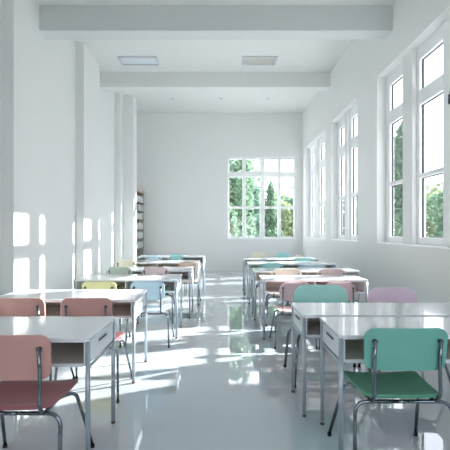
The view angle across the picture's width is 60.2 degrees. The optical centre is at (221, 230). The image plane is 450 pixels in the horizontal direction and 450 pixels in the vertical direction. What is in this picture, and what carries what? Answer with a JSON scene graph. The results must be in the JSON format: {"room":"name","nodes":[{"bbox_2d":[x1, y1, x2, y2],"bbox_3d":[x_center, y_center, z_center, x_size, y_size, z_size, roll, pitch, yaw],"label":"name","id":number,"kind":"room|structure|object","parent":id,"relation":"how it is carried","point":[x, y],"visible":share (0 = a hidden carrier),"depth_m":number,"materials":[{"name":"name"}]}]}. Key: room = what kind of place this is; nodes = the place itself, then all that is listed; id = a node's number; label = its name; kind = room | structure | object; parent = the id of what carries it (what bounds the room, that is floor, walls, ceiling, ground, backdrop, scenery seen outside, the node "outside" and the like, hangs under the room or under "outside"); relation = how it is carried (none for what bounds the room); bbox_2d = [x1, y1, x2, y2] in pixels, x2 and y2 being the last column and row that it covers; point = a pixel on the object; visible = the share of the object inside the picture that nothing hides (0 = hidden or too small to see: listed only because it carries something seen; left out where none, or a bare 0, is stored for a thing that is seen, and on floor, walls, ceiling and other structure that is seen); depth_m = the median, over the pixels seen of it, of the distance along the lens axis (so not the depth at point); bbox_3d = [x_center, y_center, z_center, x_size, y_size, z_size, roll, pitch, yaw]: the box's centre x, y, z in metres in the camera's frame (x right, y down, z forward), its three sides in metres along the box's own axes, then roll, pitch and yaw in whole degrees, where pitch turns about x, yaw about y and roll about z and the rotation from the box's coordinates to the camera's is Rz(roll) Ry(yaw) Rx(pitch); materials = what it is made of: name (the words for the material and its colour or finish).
{"room":"classroom","nodes":[
{"label":"classroom","id":0,"kind":"room"},
{"bbox_2d":[0,0,136,295],"bbox_3d":[-3.230,-1.440,5.650,1.340,5.600,15.100,0,0,0],"label":"wall","id":1,"kind":"structure","parent":0,"point":[68,145],"depth_m":7.17,"materials":[{"name":"paint"}]},
{"bbox_2d":[39,5,391,39],"bbox_3d":[-0.065,-3.560,6.250,5.650,0.820,0.300,0,0,0],"label":"ceiling beam","id":2,"kind":"structure","parent":1,"relation":"attached to","point":[56,22],"depth_m":6.10,"materials":[{"name":"paint"}]},
{"bbox_2d":[100,72,330,90],"bbox_3d":[-0.170,-3.760,9.720,5.740,0.420,0.300,0,0,0],"label":"ceiling beam","id":3,"kind":"structure","parent":1,"relation":"attached to","point":[109,81],"depth_m":9.57,"materials":[{"name":"paint"}]},
{"bbox_2d":[36,0,395,112],"bbox_3d":[-0.470,-3.895,5.650,6.860,0.690,15.100,0,0,0],"label":"ceiling","id":4,"kind":"structure","parent":0,"point":[172,55],"depth_m":8.72,"materials":[{"name":"paint"}]},
{"bbox_2d":[117,56,159,65],"bbox_3d":[-1.910,-3.905,8.915,0.880,0.030,0.430,0,0,0],"label":"ceiling vent","id":5,"kind":"object","parent":4,"relation":"in","point":[124,60],"visible":1,"depth_m":8.89,"materials":[{"name":"metal"}]},
{"bbox_2d":[242,56,277,65],"bbox_3d":[0.860,-3.905,8.915,0.800,0.030,0.430,0,0,0],"label":"ceiling vent","id":6,"kind":"object","parent":4,"relation":"in","point":[246,60],"visible":1,"depth_m":8.91,"materials":[{"name":"metal"}]},
{"bbox_2d":[137,113,302,271],"bbox_3d":[-0.470,-1.440,13.050,6.860,5.600,0.300,0,0,0],"label":"wall","id":7,"kind":"structure","parent":0,"point":[182,157],"depth_m":12.90,"materials":[{"name":"paint"}]},
{"bbox_2d":[227,157,295,238],"bbox_3d":[1.322,-1.095,12.985,2.278,2.730,0.090,0,0,0],"label":"window","id":8,"kind":"structure","parent":7,"relation":"in","point":[244,174],"depth_m":12.94,"materials":[{"name":"paint"}]},
{"bbox_2d":[0,272,449,449],"bbox_3d":[-0.470,1.460,5.650,6.860,0.200,15.100,0,0,0],"label":"floor","id":9,"kind":"structure","parent":0,"point":[219,385],"depth_m":3.11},
{"bbox_2d":[0,298,74,379],"bbox_3d":[-1.618,0.947,3.322,0.537,0.827,0.522,0,0,0],"label":"chair","id":10,"kind":"object","parent":9,"relation":"on","point":[8,306],"visible":0.25,"depth_m":3.09,"materials":[{"name":"plastic"},{"name":"steel"}]},
{"bbox_2d":[0,335,94,449],"bbox_3d":[-1.089,0.943,2.192,0.577,0.835,0.522,0,0,0],"label":"chair","id":11,"kind":"object","parent":9,"relation":"on","point":[25,360],"visible":1,"depth_m":1.98,"materials":[{"name":"plastic"},{"name":"steel"}]},
{"bbox_2d":[0,316,115,449],"bbox_3d":[-1.505,0.985,2.490,1.500,0.750,0.580,0,0,0],"label":"school desk","id":12,"kind":"object","parent":9,"relation":"on","point":[75,341],"visible":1,"depth_m":2.44,"materials":[{"name":"white laminate"}]},
{"bbox_2d":[0,289,147,383],"bbox_3d":[-1.435,0.985,3.750,1.320,0.750,0.620,0,0,0],"label":"school desk","id":13,"kind":"object","parent":9,"relation":"on","point":[126,303],"visible":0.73,"depth_m":3.73,"materials":[{"name":"white laminate"}]},
{"bbox_2d":[54,298,131,402],"bbox_3d":[-1.081,0.947,3.322,0.537,0.827,0.522,0,0,0],"label":"chair","id":14,"kind":"object","parent":9,"relation":"on","point":[69,306],"visible":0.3,"depth_m":3.09,"materials":[{"name":"plastic"},{"name":"steel"}]},
{"bbox_2d":[82,282,130,347],"bbox_3d":[-1.442,0.978,4.761,0.537,0.764,0.496,0,0,0],"label":"chair","id":15,"kind":"object","parent":9,"relation":"on","point":[86,285],"visible":0.14,"depth_m":4.53,"materials":[{"name":"plastic"},{"name":"steel"}]},
{"bbox_2d":[107,267,142,316],"bbox_3d":[-1.506,0.943,5.911,0.496,0.835,0.496,0,0,0],"label":"chair","id":16,"kind":"object","parent":9,"relation":"on","point":[112,270],"visible":0.12,"depth_m":5.68,"materials":[{"name":"plastic"},{"name":"steel"}]},
{"bbox_2d":[116,260,135,266],"bbox_3d":[-1.762,0.943,7.343,0.496,0.835,0.522,0,0,0],"label":"chair","id":17,"kind":"object","parent":9,"relation":"on","point":[120,263],"visible":0.24,"depth_m":7.11,"materials":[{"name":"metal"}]},
{"bbox_2d":[73,274,181,338],"bbox_3d":[-1.220,0.985,5.190,1.320,0.750,0.620,0,0,0],"label":"school desk","id":18,"kind":"object","parent":9,"relation":"on","point":[172,282],"visible":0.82,"depth_m":5.09,"materials":[{"name":"grey paint"}]},
{"bbox_2d":[137,191,143,255],"bbox_3d":[-2.718,0.020,12.280,0.296,2.680,1.160,0,0,0],"label":"bookcase","id":19,"kind":"object","parent":9,"relation":"on","point":[140,251],"visible":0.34,"depth_m":12.84,"materials":[{"name":"brown wood"}]},
{"bbox_2d":[106,267,192,317],"bbox_3d":[-1.150,0.985,6.335,1.320,0.750,0.620,0,0,0],"label":"school desk","id":20,"kind":"object","parent":9,"relation":"on","point":[187,272],"visible":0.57,"depth_m":6.31,"materials":[{"name":"grey paint"}]},
{"bbox_2d":[125,282,174,347],"bbox_3d":[-0.874,0.978,4.761,0.531,0.764,0.496,0,0,0],"label":"chair","id":21,"kind":"object","parent":9,"relation":"on","point":[156,290],"visible":0.65,"depth_m":4.54,"materials":[{"name":"plastic"},{"name":"steel"}]},
{"bbox_2d":[145,255,161,259],"bbox_3d":[-1.562,0.955,9.072,0.508,0.810,0.522,0,0,0],"label":"chair","id":22,"kind":"object","parent":9,"relation":"on","point":[148,257],"visible":0.14,"depth_m":8.84,"materials":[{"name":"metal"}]},
{"bbox_2d":[137,267,174,323],"bbox_3d":[-0.977,0.943,5.911,0.537,0.835,0.496,0,0,0],"label":"chair","id":23,"kind":"object","parent":9,"relation":"on","point":[147,270],"visible":0.32,"depth_m":5.69,"materials":[{"name":"plastic"},{"name":"steel"}]},
{"bbox_2d":[134,260,199,300],"bbox_3d":[-1.260,0.985,7.830,1.600,0.750,0.620,0,0,0],"label":"school desk","id":24,"kind":"object","parent":9,"relation":"on","point":[139,263],"visible":0.47,"depth_m":7.78,"materials":[{"name":"white laminate"}]},
{"bbox_2d":[137,255,204,287],"bbox_3d":[-1.230,0.985,9.545,1.600,0.750,0.620,0,0,0],"label":"school desk","id":25,"kind":"object","parent":9,"relation":"on","point":[201,258],"visible":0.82,"depth_m":9.66,"materials":[{"name":"grey paint"}]},
{"bbox_2d":[169,254,186,290],"bbox_3d":[-1.049,0.943,9.072,0.433,0.835,0.522,0,0,0],"label":"chair","id":26,"kind":"object","parent":9,"relation":"on","point":[172,256],"visible":0.25,"depth_m":8.84,"materials":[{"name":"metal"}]},
{"bbox_2d":[178,262,200,304],"bbox_3d":[-0.642,0.963,7.343,0.462,0.793,0.522,0,0,0],"label":"chair","id":27,"kind":"object","parent":9,"relation":"on","point":[181,264],"visible":0.53,"depth_m":7.11,"materials":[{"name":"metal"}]},
{"bbox_2d":[250,252,265,289],"bbox_3d":[0.904,0.943,9.258,0.490,0.835,0.522,0,0,0],"label":"chair","id":28,"kind":"object","parent":9,"relation":"on","point":[256,254],"visible":0.19,"depth_m":9.48,"materials":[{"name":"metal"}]},
{"bbox_2d":[253,263,286,305],"bbox_3d":[0.852,0.959,6.973,0.577,0.802,0.522,0,0,0],"label":"chair","id":29,"kind":"object","parent":9,"relation":"on","point":[263,265],"visible":0.2,"depth_m":6.73,"materials":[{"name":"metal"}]},
{"bbox_2d":[243,257,318,293],"bbox_3d":[1.290,0.985,8.710,1.620,0.750,0.600,0,0,0],"label":"school desk","id":30,"kind":"object","parent":9,"relation":"on","point":[245,259],"visible":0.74,"depth_m":8.61,"materials":[{"name":"grey paint"}]},
{"bbox_2d":[262,269,301,326],"bbox_3d":[0.923,0.951,5.761,0.606,0.818,0.496,0,0,0],"label":"chair","id":31,"kind":"object","parent":9,"relation":"on","point":[276,271],"visible":0.31,"depth_m":5.54,"materials":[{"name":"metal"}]},
{"bbox_2d":[276,252,289,256],"bbox_3d":[1.490,0.943,9.258,0.462,0.835,0.522,0,0,0],"label":"chair","id":32,"kind":"object","parent":9,"relation":"on","point":[280,254],"visible":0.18,"depth_m":9.48,"materials":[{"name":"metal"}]},
{"bbox_2d":[247,261,335,303],"bbox_3d":[1.305,0.985,7.480,1.620,0.750,0.600,0,0,0],"label":"school desk","id":33,"kind":"object","parent":9,"relation":"on","point":[250,264],"visible":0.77,"depth_m":7.51,"materials":[{"name":"white laminate"}]},
{"bbox_2d":[269,282,317,348],"bbox_3d":[0.852,0.978,4.711,0.502,0.764,0.496,0,0,0],"label":"chair","id":34,"kind":"object","parent":9,"relation":"on","point":[287,289],"visible":0.53,"depth_m":4.49,"materials":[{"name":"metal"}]},
{"bbox_2d":[293,258,312,260],"bbox_3d":[1.674,0.955,8.242,0.560,0.810,0.522,0,0,0],"label":"chair","id":35,"kind":"object","parent":9,"relation":"on","point":[295,259],"visible":0.08,"depth_m":8.00,"materials":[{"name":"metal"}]},
{"bbox_2d":[251,268,359,319],"bbox_3d":[1.295,0.985,6.160,1.620,0.750,0.520,0,0,0],"label":"school desk","id":36,"kind":"object","parent":9,"relation":"on","point":[256,272],"visible":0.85,"depth_m":6.08,"materials":[{"name":"white laminate"}]},
{"bbox_2d":[287,265,325,303],"bbox_3d":[1.566,0.972,6.973,0.704,0.777,0.522,0,0,0],"label":"chair","id":37,"kind":"object","parent":9,"relation":"on","point":[300,266],"visible":0.09,"depth_m":6.73,"materials":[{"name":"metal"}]},
{"bbox_2d":[259,275,367,339],"bbox_3d":[1.170,0.985,5.110,1.320,0.750,0.540,0,0,0],"label":"school desk","id":38,"kind":"object","parent":9,"relation":"on","point":[267,283],"visible":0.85,"depth_m":4.98,"materials":[{"name":"white laminate"}]},
{"bbox_2d":[283,285,371,387],"bbox_3d":[0.977,0.949,3.627,0.727,0.822,0.522,0,0,0],"label":"chair","id":39,"kind":"object","parent":9,"relation":"on","point":[304,293],"visible":0.31,"depth_m":3.84,"materials":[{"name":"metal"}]},
{"bbox_2d":[317,269,349,302],"bbox_3d":[1.566,0.951,5.761,0.577,0.818,0.496,0,0,0],"label":"chair","id":40,"kind":"object","parent":9,"relation":"on","point":[322,271],"visible":0.13,"depth_m":5.53,"materials":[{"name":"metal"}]},
{"bbox_2d":[319,282,355,348],"bbox_3d":[1.369,0.978,4.711,0.502,0.764,0.496,0,0,0],"label":"chair","id":41,"kind":"object","parent":9,"relation":"on","point":[350,288],"visible":0.19,"depth_m":4.49,"materials":[{"name":"plastic"},{"name":"steel"}]},
{"bbox_2d":[291,303,449,416],"bbox_3d":[1.425,0.985,3.060,1.680,0.750,0.490,0,0,0],"label":"school desk","id":42,"kind":"object","parent":9,"relation":"on","point":[306,316],"visible":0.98,"depth_m":3.01,"materials":[{"name":"grey paint"}]},
{"bbox_2d":[320,317,449,449],"bbox_3d":[1.530,0.985,2.515,1.680,0.750,0.490,0,0,0],"label":"school desk","id":43,"kind":"object","parent":9,"relation":"on","point":[344,336],"visible":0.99,"depth_m":2.50,"materials":[{"name":"white laminate"}]},
{"bbox_2d":[327,328,449,449],"bbox_3d":[1.001,0.943,2.333,0.600,0.835,0.522,0,0,0],"label":"chair","id":44,"kind":"object","parent":9,"relation":"on","point":[405,351],"visible":0.98,"depth_m":2.11,"materials":[{"name":"plastic"},{"name":"steel"}]},
{"bbox_2d":[358,287,449,382],"bbox_3d":[1.687,0.961,3.627,0.664,0.797,0.522,0,0,0],"label":"chair","id":45,"kind":"object","parent":9,"relation":"on","point":[379,294],"visible":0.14,"depth_m":3.85,"materials":[{"name":"plastic"},{"name":"steel"}]},
{"bbox_2d":[303,0,449,302],"bbox_3d":[2.820,-1.440,5.650,0.280,5.600,15.100,0,0,0],"label":"wall","id":46,"kind":"structure","parent":0,"point":[358,78],"depth_m":6.91,"materials":[{"name":"paint"}]},
{"bbox_2d":[310,134,325,237],"bbox_3d":[2.873,-1.230,11.260,0.075,2.860,2.480,0,0,0],"label":"window","id":47,"kind":"structure","parent":46,"relation":"in","point":[322,162],"depth_m":11.28,"materials":[{"name":"paint"}]},
{"bbox_2d":[331,239,356,241],"bbox_3d":[2.755,0.208,8.610,0.161,0.024,1.860,0,0,0],"label":"trim","id":48,"kind":"structure","parent":46,"relation":"attached to","point":[331,239],"depth_m":8.50,"materials":[{"name":"paint"}]},
{"bbox_2d":[337,105,356,239],"bbox_3d":[2.873,-1.230,8.610,0.075,2.860,1.860,0,0,0],"label":"window","id":49,"kind":"structure","parent":46,"relation":"in","point":[353,113],"depth_m":9.05,"materials":[{"name":"paint"}]},
{"bbox_2d":[377,242,449,249],"bbox_3d":[2.755,0.208,5.530,0.161,0.024,2.360,0,0,0],"label":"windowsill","id":50,"kind":"structure","parent":46,"relation":"attached to","point":[386,243],"depth_m":5.34,"materials":[{"name":"paint"}]},
{"bbox_2d":[386,18,449,246],"bbox_3d":[2.845,-1.230,5.530,0.130,2.860,2.360,0,0,0],"label":"window","id":51,"kind":"structure","parent":46,"relation":"in","point":[440,85],"depth_m":5.56,"materials":[{"name":"paint"}]},
{"bbox_3d":[10.000,1.910,51.625,140.000,0.100,76.750,0,0,0],"label":"ground","id":52,"kind":"structure","parent":0,"visible":0},
{"bbox_2d":[229,160,256,236],"bbox_3d":[0.394,-1.237,17.979,2.340,6.345,2.552,0,0,23],"label":"leafy tree","id":53,"kind":"object","parent":52,"relation":"on","point":[235,199],"visible":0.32,"depth_m":17.78,"materials":[{"name":"green plant"}]},
{"bbox_2d":[236,170,259,236],"bbox_3d":[2.054,-1.503,28.502,4.172,6.930,4.087,0,0,-20],"label":"conifer","id":54,"kind":"object","parent":52,"relation":"on","point":[255,201],"visible":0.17,"depth_m":27.96,"materials":[{"name":"green plant"}]},
{"bbox_2d":[234,160,266,229],"bbox_3d":[1.730,-2.565,33.814,4.900,9.061,4.633,0,0,35],"label":"leafy tree","id":55,"kind":"object","parent":52,"relation":"on","point":[256,169],"visible":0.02,"depth_m":33.41,"materials":[{"name":"green plant"}]},
{"bbox_2d":[258,180,283,236],"bbox_3d":[2.697,-0.443,21.526,2.108,4.762,2.156,0,0,-23],"label":"conifer","id":56,"kind":"object","parent":52,"relation":"on","point":[270,216],"visible":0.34,"depth_m":21.22,"materials":[{"name":"green plant"}]},
{"bbox_2d":[258,188,289,212],"bbox_3d":[4.401,-1.271,39.816,5.358,6.544,6.002,0,0,32],"label":"leafy tree","id":57,"kind":"object","parent":52,"relation":"on","point":[285,195],"visible":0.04,"depth_m":39.34,"materials":[{"name":"green plant"}]},
{"bbox_2d":[272,183,293,204],"bbox_3d":[3.211,-0.074,16.500,2.257,3.876,2.257,0,0,0],"label":"leafy tree","id":58,"kind":"object","parent":52,"relation":"on","point":[289,184],"visible":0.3,"depth_m":16.66,"materials":[{"name":"green plant"}]},
{"bbox_2d":[276,201,293,236],"bbox_3d":[4.375,-0.014,24.577,3.182,3.754,3.063,0,0,-26],"label":"leafy tree","id":59,"kind":"object","parent":52,"relation":"on","point":[287,222],"visible":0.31,"depth_m":24.03,"materials":[{"name":"green plant"}]},
{"bbox_2d":[275,195,324,233],"bbox_3d":[7.399,-0.791,34.828,5.427,5.609,4.791,0,0,-30],"label":"leafy tree","id":60,"kind":"object","parent":52,"relation":"on","point":[287,200],"visible":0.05,"depth_m":34.12,"materials":[{"name":"green plant"}]},
{"bbox_2d":[343,196,395,234],"bbox_3d":[14.970,-1.657,39.361,6.642,7.301,5.675,0,0,22],"label":"leafy tree","id":61,"kind":"object","parent":52,"relation":"on","point":[356,196],"visible":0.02,"depth_m":38.55,"materials":[{"name":"green plant"}]},
{"bbox_2d":[394,119,402,235],"bbox_3d":[13.660,-3.327,29.556,2.660,10.376,3.096,0,0,27],"label":"leafy tree","id":62,"kind":"object","parent":52,"relation":"on","point":[398,140],"visible":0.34,"depth_m":28.73,"materials":[{"name":"green plant"}]},
{"bbox_2d":[426,191,442,236],"bbox_3d":[13.743,-0.407,21.243,5.328,4.539,5.040,0,0,30],"label":"leafy tree","id":63,"kind":"object","parent":52,"relation":"on","point":[438,204],"visible":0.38,"depth_m":21.56,"materials":[{"name":"green plant"}]},
{"bbox_2d":[426,182,442,236],"bbox_3d":[19.074,-1.076,33.199,6.558,6.183,7.245,0,0,42],"label":"leafy tree","id":64,"kind":"object","parent":52,"relation":"on","point":[431,229],"visible":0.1,"depth_m":32.06,"materials":[{"name":"green plant"}]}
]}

